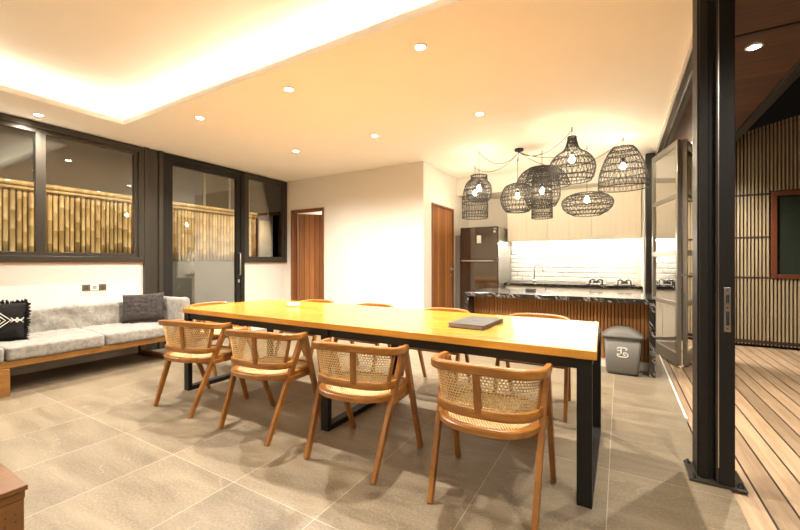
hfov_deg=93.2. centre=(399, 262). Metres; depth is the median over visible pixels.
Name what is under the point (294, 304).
ashtray
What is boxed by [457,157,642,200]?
ceiling beam
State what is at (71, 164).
wall
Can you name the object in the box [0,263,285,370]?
wall
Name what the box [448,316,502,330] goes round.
folder
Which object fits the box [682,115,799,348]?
wall
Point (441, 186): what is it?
wall
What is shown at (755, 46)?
recessed light
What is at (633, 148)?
pendant lamp
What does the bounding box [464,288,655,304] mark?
island countertop
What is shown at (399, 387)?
dining chair
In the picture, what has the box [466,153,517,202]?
pendant lamp
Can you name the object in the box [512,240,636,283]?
backsplash
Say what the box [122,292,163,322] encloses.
throw pillow
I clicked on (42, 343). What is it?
seat cushion
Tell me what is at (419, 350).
dining chair
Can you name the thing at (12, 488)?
coffee table
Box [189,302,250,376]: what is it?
dining chair
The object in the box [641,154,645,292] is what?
wall
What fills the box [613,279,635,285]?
gas hob
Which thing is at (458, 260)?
filler panel
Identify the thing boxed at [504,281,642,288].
countertop
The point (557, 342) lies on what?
dining table
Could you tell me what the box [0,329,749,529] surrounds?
floor
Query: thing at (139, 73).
ceiling
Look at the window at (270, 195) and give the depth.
7.06 m
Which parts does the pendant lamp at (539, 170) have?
lamp shade, lamp shade, lamp shade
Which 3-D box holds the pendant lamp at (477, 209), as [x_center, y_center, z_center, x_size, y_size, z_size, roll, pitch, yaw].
[1.463,-1.151,5.872,0.425,0.857,1.215,0,0,-37]
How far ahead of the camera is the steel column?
2.12 m
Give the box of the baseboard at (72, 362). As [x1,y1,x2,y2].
[10,349,137,375]
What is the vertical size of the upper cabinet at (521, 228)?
0.873 m
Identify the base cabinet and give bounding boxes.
[505,285,545,289]
[546,286,590,290]
[591,288,641,292]
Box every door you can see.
[163,152,244,347]
[291,207,323,300]
[431,202,453,307]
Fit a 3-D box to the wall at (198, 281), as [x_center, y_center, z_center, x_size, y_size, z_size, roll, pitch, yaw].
[-4.523,0.650,6.393,0.250,1.340,12.500,0,0,30]
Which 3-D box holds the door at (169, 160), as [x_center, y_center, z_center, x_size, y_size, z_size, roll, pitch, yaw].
[-3.055,-0.175,5.981,0.141,2.790,1.355,0,0,30]
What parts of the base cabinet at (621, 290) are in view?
door, door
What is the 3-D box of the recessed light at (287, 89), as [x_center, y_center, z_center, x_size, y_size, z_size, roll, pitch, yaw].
[-1.013,-1.577,3.448,0.104,0.006,0.104,0,0,30]
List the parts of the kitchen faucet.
spout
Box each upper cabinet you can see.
[508,191,547,242]
[548,187,591,240]
[592,184,640,239]
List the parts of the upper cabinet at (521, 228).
door, door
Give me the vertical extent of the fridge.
1.850 m
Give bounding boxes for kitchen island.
[464,288,655,377]
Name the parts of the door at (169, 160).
pane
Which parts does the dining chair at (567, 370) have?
leg, leg, seat frame, seat rail, rail, leg, leg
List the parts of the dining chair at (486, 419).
leg, leg, seat frame, rail, rail, seat rail, post, leg, leg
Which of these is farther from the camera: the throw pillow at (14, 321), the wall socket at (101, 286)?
the wall socket at (101, 286)
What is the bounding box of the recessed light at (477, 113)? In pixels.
[475,112,484,115]
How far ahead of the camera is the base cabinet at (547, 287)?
6.25 m
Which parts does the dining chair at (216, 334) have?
leg, rail, leg, seat rail, seat frame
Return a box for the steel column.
[683,0,748,493]
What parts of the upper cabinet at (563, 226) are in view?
door, door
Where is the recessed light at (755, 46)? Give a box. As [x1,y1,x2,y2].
[745,43,763,50]
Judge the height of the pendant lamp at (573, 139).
0.635 m
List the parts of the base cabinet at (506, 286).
door, door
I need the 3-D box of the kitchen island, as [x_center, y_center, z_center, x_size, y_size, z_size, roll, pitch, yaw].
[2.009,0.806,4.917,2.125,0.828,0.920,0,0,30]
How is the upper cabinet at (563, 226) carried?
attached to the wall at (497, 216)
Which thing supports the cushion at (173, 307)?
on the sofa
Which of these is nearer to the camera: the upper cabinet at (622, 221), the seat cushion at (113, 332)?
the seat cushion at (113, 332)
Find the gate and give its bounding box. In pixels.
[256,215,260,256]
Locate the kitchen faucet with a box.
[530,263,543,281]
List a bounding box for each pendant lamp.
[462,156,515,219]
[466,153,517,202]
[500,155,533,213]
[515,153,570,219]
[519,127,596,184]
[520,137,649,192]
[520,146,613,216]
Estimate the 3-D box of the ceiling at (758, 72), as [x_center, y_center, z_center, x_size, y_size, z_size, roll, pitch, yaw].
[1.822,-1.630,1.312,0.710,0.060,10.500,0,0,30]
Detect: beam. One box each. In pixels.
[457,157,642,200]
[735,60,799,142]
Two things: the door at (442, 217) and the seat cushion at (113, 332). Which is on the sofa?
the seat cushion at (113, 332)
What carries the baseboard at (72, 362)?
attached to the wall at (42, 284)
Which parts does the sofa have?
leg, frame, leg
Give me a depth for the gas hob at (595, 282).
6.14 m
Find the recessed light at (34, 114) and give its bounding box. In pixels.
[32,113,44,116]
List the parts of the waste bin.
lid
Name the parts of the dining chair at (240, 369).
leg, leg, rail, rail, seat frame, seat rail, leg, post, leg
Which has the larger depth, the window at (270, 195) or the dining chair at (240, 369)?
the window at (270, 195)
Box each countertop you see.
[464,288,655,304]
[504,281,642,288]
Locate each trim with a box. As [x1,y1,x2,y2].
[645,153,654,295]
[735,21,799,38]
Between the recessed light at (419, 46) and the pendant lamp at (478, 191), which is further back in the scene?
the pendant lamp at (478, 191)
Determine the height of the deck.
0.108 m
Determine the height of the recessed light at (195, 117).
0.006 m
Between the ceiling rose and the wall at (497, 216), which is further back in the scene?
the wall at (497, 216)
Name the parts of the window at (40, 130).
sash, pane, sill, sash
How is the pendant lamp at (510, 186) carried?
hanging from the ceiling at (139, 73)
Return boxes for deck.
[660,340,799,529]
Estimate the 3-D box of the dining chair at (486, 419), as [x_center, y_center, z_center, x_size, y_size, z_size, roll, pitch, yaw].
[0.481,0.850,1.999,0.593,0.748,0.581,0,0,28]
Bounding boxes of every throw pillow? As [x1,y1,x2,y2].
[0,298,31,340]
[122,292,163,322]
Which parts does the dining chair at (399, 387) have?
leg, post, leg, rail, rail, seat frame, seat rail, leg, post, leg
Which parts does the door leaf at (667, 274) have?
pane, pane, pane, pane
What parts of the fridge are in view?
handle, door, door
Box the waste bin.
[601,326,643,376]
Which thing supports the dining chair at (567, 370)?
on the floor
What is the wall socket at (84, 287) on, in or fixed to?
attached to the wall at (42, 284)
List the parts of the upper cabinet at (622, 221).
door, door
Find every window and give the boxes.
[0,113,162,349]
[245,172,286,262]
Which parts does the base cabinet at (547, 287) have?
door, door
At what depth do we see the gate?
8.51 m
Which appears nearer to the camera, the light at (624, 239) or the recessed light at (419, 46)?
the recessed light at (419, 46)
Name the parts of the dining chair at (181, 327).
leg, rail, rail, leg, seat frame, seat rail, leg, post, leg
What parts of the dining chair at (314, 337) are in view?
leg, rail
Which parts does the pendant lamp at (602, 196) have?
lamp shade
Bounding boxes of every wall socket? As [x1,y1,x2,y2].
[82,284,89,290]
[91,284,97,290]
[99,284,105,289]
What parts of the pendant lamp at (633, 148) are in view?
cord, lamp shade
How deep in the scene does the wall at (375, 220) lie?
6.38 m
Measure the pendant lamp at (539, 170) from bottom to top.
0.955 m
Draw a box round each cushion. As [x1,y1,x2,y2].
[0,328,104,360]
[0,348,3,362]
[28,301,122,332]
[80,320,173,344]
[163,296,189,319]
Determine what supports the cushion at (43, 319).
on the sofa
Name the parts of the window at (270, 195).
pane, sill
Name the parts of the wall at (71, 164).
pane, pane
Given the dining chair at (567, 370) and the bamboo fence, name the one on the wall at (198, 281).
the bamboo fence
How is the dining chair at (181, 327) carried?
on the floor
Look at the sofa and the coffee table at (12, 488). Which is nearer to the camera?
the coffee table at (12, 488)
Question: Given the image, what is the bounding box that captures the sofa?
[0,296,189,397]
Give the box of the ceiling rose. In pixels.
[514,148,523,152]
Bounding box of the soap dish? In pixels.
[525,288,535,290]
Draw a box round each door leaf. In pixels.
[652,139,685,365]
[683,139,691,365]
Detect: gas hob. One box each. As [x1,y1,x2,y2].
[585,278,606,284]
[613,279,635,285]
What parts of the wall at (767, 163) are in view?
pane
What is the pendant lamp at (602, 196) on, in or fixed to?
hanging from the ceiling at (139, 73)
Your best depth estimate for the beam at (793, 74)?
3.64 m
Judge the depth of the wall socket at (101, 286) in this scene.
4.77 m
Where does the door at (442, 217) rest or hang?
in the wall at (441, 186)
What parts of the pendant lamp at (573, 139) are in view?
cord, lamp shade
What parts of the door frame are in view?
strike plate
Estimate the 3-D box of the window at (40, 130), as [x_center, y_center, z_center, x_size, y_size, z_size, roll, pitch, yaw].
[-4.424,-0.180,3.706,0.145,2.800,3.955,0,0,30]
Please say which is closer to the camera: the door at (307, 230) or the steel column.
the steel column
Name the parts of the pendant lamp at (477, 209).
lamp shade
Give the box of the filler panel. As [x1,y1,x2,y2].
[455,235,461,308]
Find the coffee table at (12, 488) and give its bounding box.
[0,463,27,529]
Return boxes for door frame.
[657,0,734,486]
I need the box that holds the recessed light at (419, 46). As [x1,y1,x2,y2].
[413,43,426,50]
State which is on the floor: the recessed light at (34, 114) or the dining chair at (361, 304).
the dining chair at (361, 304)
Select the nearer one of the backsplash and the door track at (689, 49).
the door track at (689, 49)
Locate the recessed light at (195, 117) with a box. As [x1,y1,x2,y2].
[194,116,204,119]
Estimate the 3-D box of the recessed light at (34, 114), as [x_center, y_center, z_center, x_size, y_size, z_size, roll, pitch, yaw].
[-3.870,-1.577,4.046,0.104,0.006,0.104,0,0,30]
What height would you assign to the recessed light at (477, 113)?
0.006 m
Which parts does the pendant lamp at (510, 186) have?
lamp shade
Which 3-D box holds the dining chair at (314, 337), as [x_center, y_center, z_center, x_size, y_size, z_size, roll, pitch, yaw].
[-1.134,0.850,4.612,0.593,0.748,0.581,0,0,30]
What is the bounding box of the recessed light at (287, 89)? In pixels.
[283,87,294,91]
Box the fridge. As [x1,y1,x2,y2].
[460,226,509,308]
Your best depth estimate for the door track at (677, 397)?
3.51 m
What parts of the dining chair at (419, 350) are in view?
leg, seat frame, seat rail, rail, leg, leg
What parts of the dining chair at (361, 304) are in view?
seat rail, rail, leg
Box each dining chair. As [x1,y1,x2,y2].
[153,319,248,417]
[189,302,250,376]
[218,327,320,446]
[274,299,333,356]
[304,338,422,483]
[332,303,393,380]
[401,307,471,390]
[427,351,555,529]
[493,313,570,421]
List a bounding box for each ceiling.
[0,0,692,181]
[670,0,799,159]
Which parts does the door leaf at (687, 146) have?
pane, pane, pane, pane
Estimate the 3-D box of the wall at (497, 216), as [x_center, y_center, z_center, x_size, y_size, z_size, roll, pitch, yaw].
[2.774,-0.180,6.982,3.070,2.800,0.140,0,0,30]
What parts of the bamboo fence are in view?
rail, tie rail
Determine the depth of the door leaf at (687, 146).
4.43 m
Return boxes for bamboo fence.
[0,178,257,261]
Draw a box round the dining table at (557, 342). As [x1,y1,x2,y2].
[183,299,600,508]
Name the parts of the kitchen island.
panel, panel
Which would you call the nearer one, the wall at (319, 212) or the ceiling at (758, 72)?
the ceiling at (758, 72)
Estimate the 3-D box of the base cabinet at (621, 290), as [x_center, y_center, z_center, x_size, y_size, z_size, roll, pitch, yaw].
[3.502,0.811,6.131,0.685,0.818,0.560,0,0,30]
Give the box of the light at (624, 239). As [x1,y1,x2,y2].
[513,239,635,242]
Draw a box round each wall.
[0,125,256,212]
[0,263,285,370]
[173,261,233,321]
[286,161,426,309]
[298,211,321,214]
[427,163,468,307]
[469,198,640,283]
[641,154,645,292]
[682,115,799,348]
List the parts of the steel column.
plate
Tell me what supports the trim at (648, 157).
attached to the wall at (642, 190)
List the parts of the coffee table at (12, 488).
leg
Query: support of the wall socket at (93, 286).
attached to the wall at (42, 284)
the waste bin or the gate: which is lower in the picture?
the waste bin
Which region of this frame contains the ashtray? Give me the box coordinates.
[287,302,299,306]
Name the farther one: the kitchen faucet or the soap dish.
the kitchen faucet
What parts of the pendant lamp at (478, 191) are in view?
lamp shade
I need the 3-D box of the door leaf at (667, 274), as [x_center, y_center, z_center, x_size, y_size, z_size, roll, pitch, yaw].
[3.384,-0.116,4.820,0.161,2.648,0.849,0,0,17]
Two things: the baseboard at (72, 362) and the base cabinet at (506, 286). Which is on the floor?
the base cabinet at (506, 286)
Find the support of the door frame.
attached to the wall at (642, 190)
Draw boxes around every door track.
[655,35,691,153]
[658,354,687,423]
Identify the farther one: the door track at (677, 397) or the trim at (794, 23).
the door track at (677, 397)

